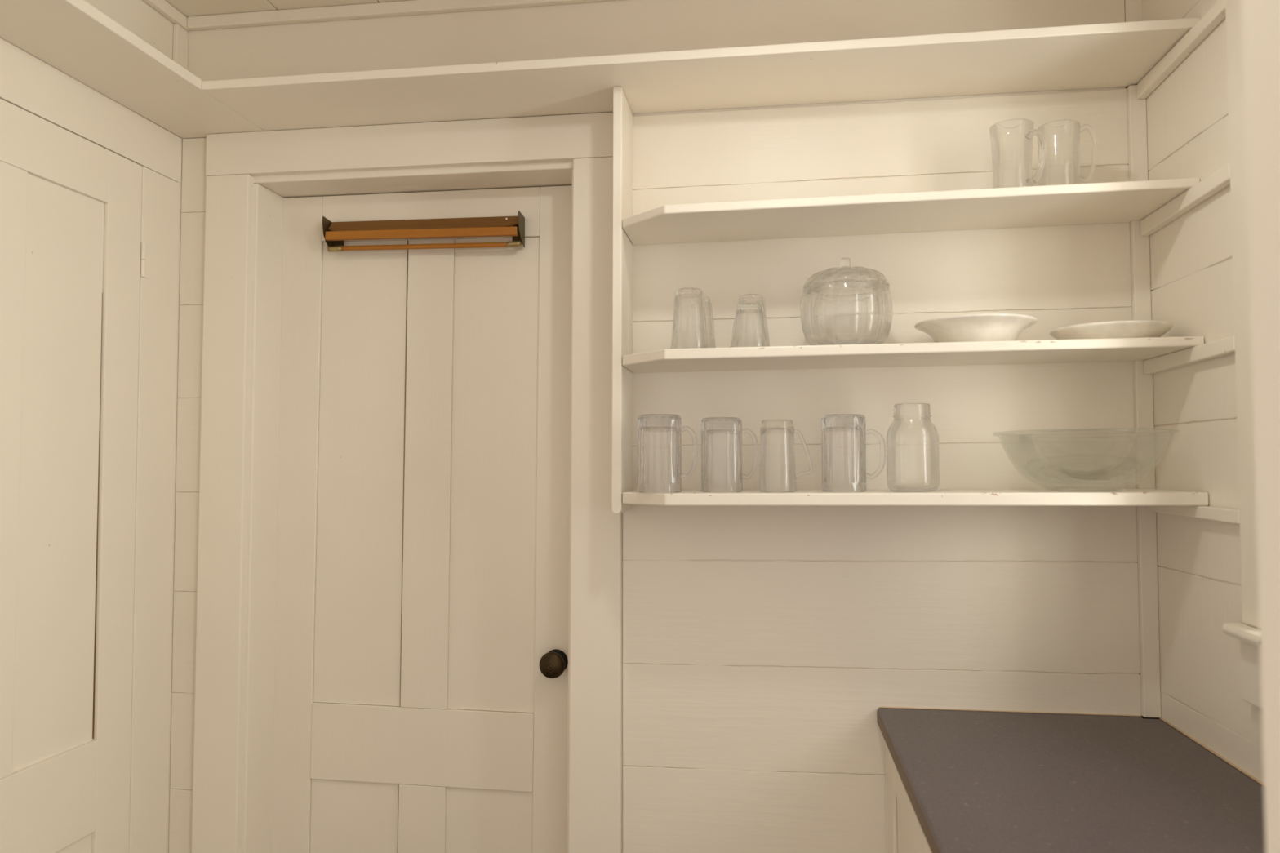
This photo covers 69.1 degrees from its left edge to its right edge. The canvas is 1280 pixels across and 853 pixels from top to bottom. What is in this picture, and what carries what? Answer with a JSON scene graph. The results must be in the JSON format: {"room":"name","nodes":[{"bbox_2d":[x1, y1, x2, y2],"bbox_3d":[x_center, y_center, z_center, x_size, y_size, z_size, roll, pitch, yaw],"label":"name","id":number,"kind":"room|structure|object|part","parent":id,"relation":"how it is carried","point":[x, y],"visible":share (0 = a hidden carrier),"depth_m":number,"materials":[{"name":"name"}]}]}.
{"room":"pantry","nodes":[
{"label":"pantry","id":0,"kind":"room"},
{"bbox_2d":[0,0,182,852],"bbox_3d":[-1.316,0.208,1.490,0.140,2.512,1.603,0,-2,8],"label":"wall","id":1,"kind":"structure","parent":0,"point":[140,19],"depth_m":2.24,"materials":[{"name":"paint"}]},
{"bbox_2d":[0,38,182,852],"bbox_3d":[-1.238,0.362,1.580,0.028,2.212,1.384,0,-2,8],"label":"tall cabinet","id":2,"kind":"object","parent":1,"relation":"attached to","point":[89,184],"visible":1,"depth_m":1.97,"materials":[{"name":"paint"}]},
{"bbox_3d":[-1.229,0.759,1.653,0.019,0.194,0.710,0,-2,8],"label":"rail","id":3,"kind":"part","parent":2,"relation":"part of","materials":[{"name":"paint"}]},
{"bbox_3d":[-1.231,-0.566,1.706,0.019,0.118,0.705,0,-2,8],"label":"rail","id":4,"kind":"part","parent":2,"relation":"part of","materials":[{"name":"paint"}]},
{"bbox_3d":[-1.201,0.087,1.917,0.009,1.170,0.222,0,-2,8],"label":"panel","id":5,"kind":"part","parent":2,"relation":"part of","materials":[{"name":"paint"}]},
{"bbox_3d":[-1.199,1.065,1.879,0.009,0.400,0.228,0,-2,8],"label":"panel","id":6,"kind":"part","parent":2,"relation":"part of","materials":[{"name":"paint"}]},
{"bbox_2d":[0,0,265,137],"bbox_3d":[-1.119,-0.756,1.609,0.228,0.022,1.384,0,-2,8],"label":"ledge shelf","id":7,"kind":"object","parent":2,"relation":"on","point":[75,37],"visible":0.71,"depth_m":1.88,"materials":[{"name":"paint"}]},
{"bbox_3d":[-1.156,0.444,2.187,0.020,2.098,0.129,0,-2,8],"label":"casing","id":8,"kind":"part","parent":2,"relation":"part of","materials":[{"name":"paint"}]},
{"bbox_2d":[142,0,190,31],"bbox_3d":[-1.224,-1.028,1.633,0.018,0.030,1.390,0,-2,8],"label":"trim","id":9,"kind":"structure","parent":1,"relation":"attached to","point":[162,6],"depth_m":2.24,"materials":[{"name":"paint"}]},
{"bbox_2d":[173,23,188,70],"bbox_3d":[-1.135,-0.863,2.293,0.012,0.245,0.044,0,-2,8],"label":"trim","id":10,"kind":"structure","parent":1,"relation":"attached to","point":[180,34],"depth_m":2.29,"materials":[{"name":"paint"}]},
{"bbox_2d":[164,0,411,17],"bbox_3d":[-0.169,-1.111,0.524,2.776,0.040,3.900,0,-2,8],"label":"ceiling","id":11,"kind":"structure","parent":0,"point":[188,8],"depth_m":2.25,"materials":[{"name":"paint"}]},
{"bbox_2d":[168,0,1159,852],"bbox_3d":[0.009,0.238,2.232,2.600,2.514,0.240,0,-2,8],"label":"wall","id":12,"kind":"structure","parent":0,"point":[762,646],"depth_m":2.06,"materials":[{"name":"paint"}]},
{"bbox_2d":[191,173,253,852],"bbox_3d":[-1.007,0.440,2.235,0.120,2.108,0.025,0,-2,8],"label":"trim","id":13,"kind":"structure","parent":12,"relation":"attached to","point":[220,628],"depth_m":2.23,"materials":[{"name":"paint"}]},
{"bbox_2d":[241,183,284,852],"bbox_3d":[-0.933,0.453,2.329,0.024,2.092,0.190,0,-2,8],"label":"trim","id":14,"kind":"structure","parent":12,"relation":"attached to","point":[268,206],"depth_m":2.29,"materials":[{"name":"paint"}]},
{"bbox_2d":[186,0,619,31],"bbox_3d":[-0.019,-1.008,2.156,2.224,0.030,0.020,0,-2,8],"label":"trim","id":15,"kind":"structure","parent":12,"relation":"attached to","point":[411,7],"depth_m":2.24,"materials":[{"name":"paint"}]},
{"bbox_2d":[205,112,613,176],"bbox_3d":[-0.552,-0.668,2.217,1.029,0.103,0.025,0,-2,8],"label":"trim","id":16,"kind":"structure","parent":12,"relation":"attached to","point":[556,138],"depth_m":2.20,"materials":[{"name":"paint"}]},
{"bbox_2d":[253,161,573,198],"bbox_3d":[-0.539,-0.607,2.318,0.823,0.022,0.190,0,-2,8],"label":"trim","id":17,"kind":"structure","parent":12,"relation":"attached to","point":[540,175],"depth_m":2.27,"materials":[{"name":"paint"}]},
{"bbox_2d":[271,185,572,852],"bbox_3d":[-0.536,0.446,2.287,0.791,2.078,0.096,0,-2,8],"label":"door","id":18,"kind":"structure","parent":12,"relation":"in","point":[421,677],"depth_m":2.31,"materials":[{"name":"paint"}]},
{"bbox_3d":[-0.710,1.081,2.315,0.231,0.401,0.020,0,-2,8],"label":"panel","id":19,"kind":"part","parent":18,"relation":"part of","materials":[{"name":"paint"}]},
{"bbox_3d":[-0.704,0.111,2.354,0.235,1.169,0.020,0,-2,8],"label":"panel","id":20,"kind":"part","parent":18,"relation":"part of","materials":[{"name":"paint"}]},
{"bbox_3d":[-0.538,0.789,2.304,0.572,0.194,0.035,0,-2,8],"label":"rail","id":21,"kind":"part","parent":18,"relation":"part of","materials":[{"name":"paint"}]},
{"bbox_2d":[322,210,524,252],"bbox_3d":[-0.539,-0.482,2.309,0.504,0.089,0.057,0,-2,8],"label":"holder","id":22,"kind":"object","parent":18,"relation":"attached to","point":[335,233],"visible":1,"depth_m":2.30,"materials":[{"name":"brown wood"}]},
{"bbox_3d":[-0.773,-0.485,2.342,0.032,0.078,0.057,0,-2,8],"label":"plate","id":23,"kind":"part","parent":22,"relation":"part of","materials":[{"name":"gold metal"}]},
{"bbox_3d":[-0.535,-0.447,2.309,0.475,0.018,0.011,0,-2,8],"label":"rod","id":24,"kind":"part","parent":22,"relation":"part of","materials":[{"name":"orange wood"}]},
{"bbox_3d":[-0.305,-0.483,2.277,0.032,0.078,0.057,0,-2,8],"label":"plate","id":25,"kind":"part","parent":22,"relation":"part of","materials":[{"name":"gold metal"}]},
{"bbox_3d":[-0.529,-0.530,2.357,0.571,0.123,0.035,0,-2,8],"label":"rail","id":26,"kind":"part","parent":18,"relation":"part of","materials":[{"name":"paint"}]},
{"bbox_3d":[-0.367,1.083,2.267,0.221,0.401,0.020,0,-2,8],"label":"panel","id":27,"kind":"part","parent":18,"relation":"part of","materials":[{"name":"paint"}]},
{"bbox_3d":[-0.360,0.113,2.306,0.228,1.169,0.020,0,-2,8],"label":"panel","id":28,"kind":"part","parent":18,"relation":"part of","materials":[{"name":"paint"}]},
{"bbox_3d":[-0.207,0.566,2.212,0.063,0.063,0.048,0,-2,8],"label":"knob","id":29,"kind":"part","parent":18,"relation":"part of","materials":[{"name":"brown metal"}]},
{"bbox_2d":[566,168,573,852],"bbox_3d":[-0.144,0.447,2.220,0.028,2.092,0.190,0,-2,8],"label":"trim","id":30,"kind":"structure","parent":12,"relation":"attached to","point":[572,169],"depth_m":2.13,"materials":[{"name":"paint"}]},
{"bbox_2d":[568,156,622,852],"bbox_3d":[-0.102,0.434,2.109,0.123,2.108,0.025,0,-2,8],"label":"trim","id":31,"kind":"structure","parent":12,"relation":"attached to","point":[595,699],"depth_m":2.10,"materials":[{"name":"paint"}]},
{"bbox_2d":[201,17,1199,131],"bbox_3d":[0.068,-0.740,2.006,2.012,0.021,0.272,0,-2,8],"label":"ledge shelf","id":32,"kind":"object","parent":12,"relation":"attached to","point":[1111,55],"visible":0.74,"depth_m":1.96,"materials":[{"name":"paint"}]},
{"bbox_2d":[611,0,1239,524],"bbox_3d":[0.494,-0.278,1.861,1.133,0.915,0.403,0,-2,8],"label":"shelf unit","id":33,"kind":"object","parent":12,"relation":"attached to","point":[1157,203],"visible":0.92,"depth_m":1.87,"materials":[{"name":"paint"}]},
{"bbox_3d":[-0.038,-0.269,2.057,0.023,0.915,0.160,0,-2,8],"label":"panel","id":34,"kind":"part","parent":33,"relation":"part of","materials":[{"name":"paint"}]},
{"bbox_2d":[636,413,697,493],"bbox_3d":[0.049,0.056,1.919,0.116,0.160,0.092,-2,-3,40],"label":"beer mug","id":35,"kind":"object","parent":33,"relation":"on","point":[659,435],"visible":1,"depth_m":1.89,"materials":[{"name":"clear glass"}]},
{"bbox_3d":[0.100,0.054,1.917,0.038,0.110,0.017,0,-2,9],"label":"handle","id":36,"kind":"part","parent":35,"relation":"part of","materials":[{"name":"clear glass"}]},
{"bbox_2d":[671,287,708,348],"bbox_3d":[0.102,-0.218,1.915,0.078,0.127,0.078,0,-2,8],"label":"tumbler","id":37,"kind":"object","parent":33,"relation":"on","point":[689,331],"visible":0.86,"depth_m":1.89,"materials":[{"name":"clear glass"}]},
{"bbox_2d":[704,296,715,347],"bbox_3d":[0.124,-0.215,2.005,0.080,0.127,0.080,0,-2,8],"label":"tumbler","id":38,"kind":"object","parent":33,"relation":"on","point":[708,301],"visible":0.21,"depth_m":1.98,"materials":[{"name":"clear glass"}]},
{"bbox_2d":[701,417,758,492],"bbox_3d":[0.180,0.059,1.928,0.110,0.153,0.087,-2,-3,33],"label":"beer mug","id":39,"kind":"object","parent":33,"relation":"on","point":[721,437],"visible":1,"depth_m":1.90,"materials":[{"name":"clear glass"}]},
{"bbox_3d":[0.227,0.057,1.932,0.037,0.107,0.017,0,-2,2],"label":"handle","id":40,"kind":"part","parent":39,"relation":"part of","materials":[{"name":"clear glass"}]},
{"bbox_2d":[730,303,768,347],"bbox_3d":[0.224,-0.202,1.897,0.079,0.092,0.079,0,-2,8],"label":"tumbler","id":41,"kind":"object","parent":33,"relation":"on","point":[749,328],"visible":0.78,"depth_m":1.87,"materials":[{"name":"clear glass"}]},
{"bbox_2d":[737,293,769,346],"bbox_3d":[0.238,-0.216,1.985,0.081,0.126,0.081,0,-2,8],"label":"tumbler","id":42,"kind":"object","parent":33,"relation":"on","point":[748,298],"visible":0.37,"depth_m":1.97,"materials":[{"name":"clear glass"}]},
{"bbox_2d":[758,419,813,492],"bbox_3d":[0.291,0.060,1.893,0.103,0.146,0.077,-2,-3,36],"label":"glass mug","id":43,"kind":"object","parent":33,"relation":"on","point":[777,473],"visible":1,"depth_m":1.87,"materials":[{"name":"clear glass"}]},
{"bbox_3d":[0.332,0.056,1.894,0.040,0.103,0.013,0,-2,8],"label":"handle","id":44,"kind":"part","parent":43,"relation":"part of","materials":[{"name":"clear glass"}]},
{"bbox_2d":[800,257,893,345],"bbox_3d":[0.426,-0.253,1.922,0.188,0.192,0.190,0,-2,8],"label":"jar","id":45,"kind":"object","parent":33,"relation":"on","point":[845,304],"visible":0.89,"depth_m":1.85,"materials":[{"name":"clear glass"}]},
{"bbox_3d":[0.426,-0.335,1.925,0.025,0.028,0.025,-1,-3,30],"label":"stem","id":46,"kind":"part","parent":45,"relation":"part of","materials":[{"name":"clear glass"}]},
{"bbox_3d":[0.426,-0.298,1.923,0.176,0.052,0.179,0,-2,8],"label":"lid","id":47,"kind":"part","parent":45,"relation":"part of","materials":[{"name":"clear glass"}]},
{"bbox_2d":[821,413,885,492],"bbox_3d":[0.434,0.054,1.893,0.129,0.156,0.090,0,-2,5],"label":"beer mug","id":48,"kind":"object","parent":33,"relation":"on","point":[843,436],"visible":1,"depth_m":1.86,"materials":[{"name":"clear glass"}]},
{"bbox_3d":[0.477,0.056,1.889,0.043,0.103,0.017,0,-2,5],"label":"handle","id":49,"kind":"part","parent":48,"relation":"part of","materials":[{"name":"clear glass"}]},
{"bbox_3d":[0.516,-0.441,1.939,1.109,0.031,0.254,0,-2,8],"label":"shelf","id":50,"kind":"part","parent":33,"relation":"part of","materials":[{"name":"paint"}]},
{"bbox_2d":[885,403,939,491],"bbox_3d":[0.550,0.043,1.877,0.102,0.176,0.102,0,-2,8],"label":"mason jar","id":51,"kind":"object","parent":33,"relation":"on","point":[913,461],"visible":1,"depth_m":1.84,"materials":[{"name":"clear glass"}]},
{"bbox_3d":[0.516,-0.145,1.927,1.109,0.028,0.254,0,-2,8],"label":"shelf","id":52,"kind":"part","parent":33,"relation":"part of","materials":[{"name":"paint"}]},
{"bbox_3d":[0.517,0.145,1.915,1.109,0.030,0.254,0,-2,8],"label":"shelf","id":53,"kind":"part","parent":33,"relation":"part of","materials":[{"name":"paint"}]},
{"bbox_2d":[914,313,1038,342],"bbox_3d":[0.683,-0.185,1.893,0.237,0.052,0.237,0,-2,8],"label":"bowl","id":54,"kind":"object","parent":33,"relation":"on","point":[985,326],"visible":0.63,"depth_m":1.82,"materials":[{"name":"white ceramic"}]},
{"bbox_2d":[989,119,1046,188],"bbox_3d":[0.754,-0.533,1.869,0.085,0.152,0.111,0,-2,-1],"label":"glass mug","id":55,"kind":"object","parent":33,"relation":"on","point":[1011,140],"visible":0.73,"depth_m":1.85,"materials":[{"name":"clear glass"}]},
{"bbox_3d":[0.782,-0.534,1.834,0.014,0.108,0.043,1,-3,-30],"label":"handle","id":56,"kind":"part","parent":55,"relation":"part of","materials":[{"name":"clear glass"}]},
{"bbox_2d":[1036,120,1097,186],"bbox_3d":[0.851,-0.532,1.866,0.080,0.147,0.102,1,-3,-33],"label":"glass pitcher","id":57,"kind":"object","parent":33,"relation":"on","point":[1062,137],"visible":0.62,"depth_m":1.84,"materials":[{"name":"clear glass"}]},
{"bbox_3d":[0.893,-0.545,1.852,0.035,0.118,0.014,-1,-3,26],"label":"handle","id":58,"kind":"part","parent":57,"relation":"part of","materials":[{"name":"clear glass"}]},
{"bbox_2d":[1048,320,1173,339],"bbox_3d":[0.938,-0.179,1.855,0.222,0.032,0.222,0,-2,8],"label":"dinner plate","id":59,"kind":"object","parent":33,"relation":"on","point":[1132,328],"visible":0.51,"depth_m":1.78,"materials":[{"name":"white ceramic"}]},
{"bbox_2d":[1126,84,1160,718],"bbox_3d":[1.067,-0.062,1.970,0.034,1.338,0.018,0,-2,8],"label":"trim","id":60,"kind":"structure","parent":12,"relation":"attached to","point":[1147,554],"depth_m":1.96,"materials":[{"name":"paint"}]},
{"bbox_2d":[1141,0,1263,783],"bbox_3d":[1.034,0.191,1.161,0.120,2.512,1.600,0,-2,8],"label":"wall","id":61,"kind":"structure","parent":0,"point":[1199,575],"depth_m":1.75,"materials":[{"name":"paint"}]},
{"bbox_2d":[1222,0,1262,709],"bbox_3d":[1.000,-0.205,1.181,0.148,1.296,0.826,0,-2,8],"label":"window","id":62,"kind":"structure","parent":61,"relation":"in","point":[1247,632],"depth_m":1.55,"materials":[{"name":"paint"}]},
{"bbox_3d":[0.950,0.325,1.166,0.048,0.022,0.826,0,-2,8],"label":"sill","id":63,"kind":"part","parent":62,"relation":"part of","materials":[{"name":"paint"}]},
{"bbox_3d":[-0.218,1.434,0.426,2.670,0.030,3.900,0,-2,8],"label":"floor","id":64,"kind":"structure","parent":0,"visible":0},
{"bbox_2d":[884,742,931,852],"bbox_3d":[0.713,1.035,1.280,0.557,0.835,1.381,0,-2,8],"label":"base cabinet","id":65,"kind":"object","parent":64,"relation":"on","point":[904,833],"visible":0.11,"depth_m":1.84,"materials":[{"name":"paint"}]},
{"bbox_3d":[0.524,1.028,1.911,0.008,0.704,0.055,0,-2,8],"label":"door frame","id":66,"kind":"part","parent":65,"relation":"part of","materials":[{"name":"paint"}]},
{"bbox_3d":[0.497,0.698,1.737,0.008,0.058,0.321,0,-2,8],"label":"door frame","id":67,"kind":"part","parent":65,"relation":"part of","materials":[{"name":"paint"}]},
{"bbox_3d":[0.506,1.020,1.723,0.010,0.704,0.433,0,-2,8],"label":"cabinet door","id":68,"kind":"part","parent":65,"relation":"part of","materials":[{"name":"paint"}]},
{"bbox_3d":[0.471,1.012,1.537,0.008,0.704,0.055,0,-2,8],"label":"door frame","id":69,"kind":"part","parent":65,"relation":"part of","materials":[{"name":"paint"}]},
{"bbox_3d":[0.463,1.010,1.478,0.008,0.704,0.055,0,-2,8],"label":"door frame","id":70,"kind":"part","parent":65,"relation":"part of","materials":[{"name":"paint"}]},
{"bbox_2d":[876,706,1266,852],"bbox_3d":[0.705,0.598,1.299,0.575,0.039,1.384,0,-2,8],"label":"countertop","id":71,"kind":"structure","parent":65,"relation":"on","point":[974,781],"depth_m":1.53,"materials":[{"name":"stone"}]},
{"bbox_3d":[-0.233,0.172,0.672,2.550,2.512,0.120,0,-2,8],"label":"wall","id":72,"kind":"structure","parent":0,"visible":0},
{"bbox_2d":[1241,0,1279,852],"bbox_3d":[0.429,0.167,0.567,0.012,2.512,0.174,0,-2,8],"label":"trim","id":73,"kind":"structure","parent":72,"relation":"attached to","point":[1260,19],"depth_m":0.64,"materials":[{"name":"paint"}]}
]}

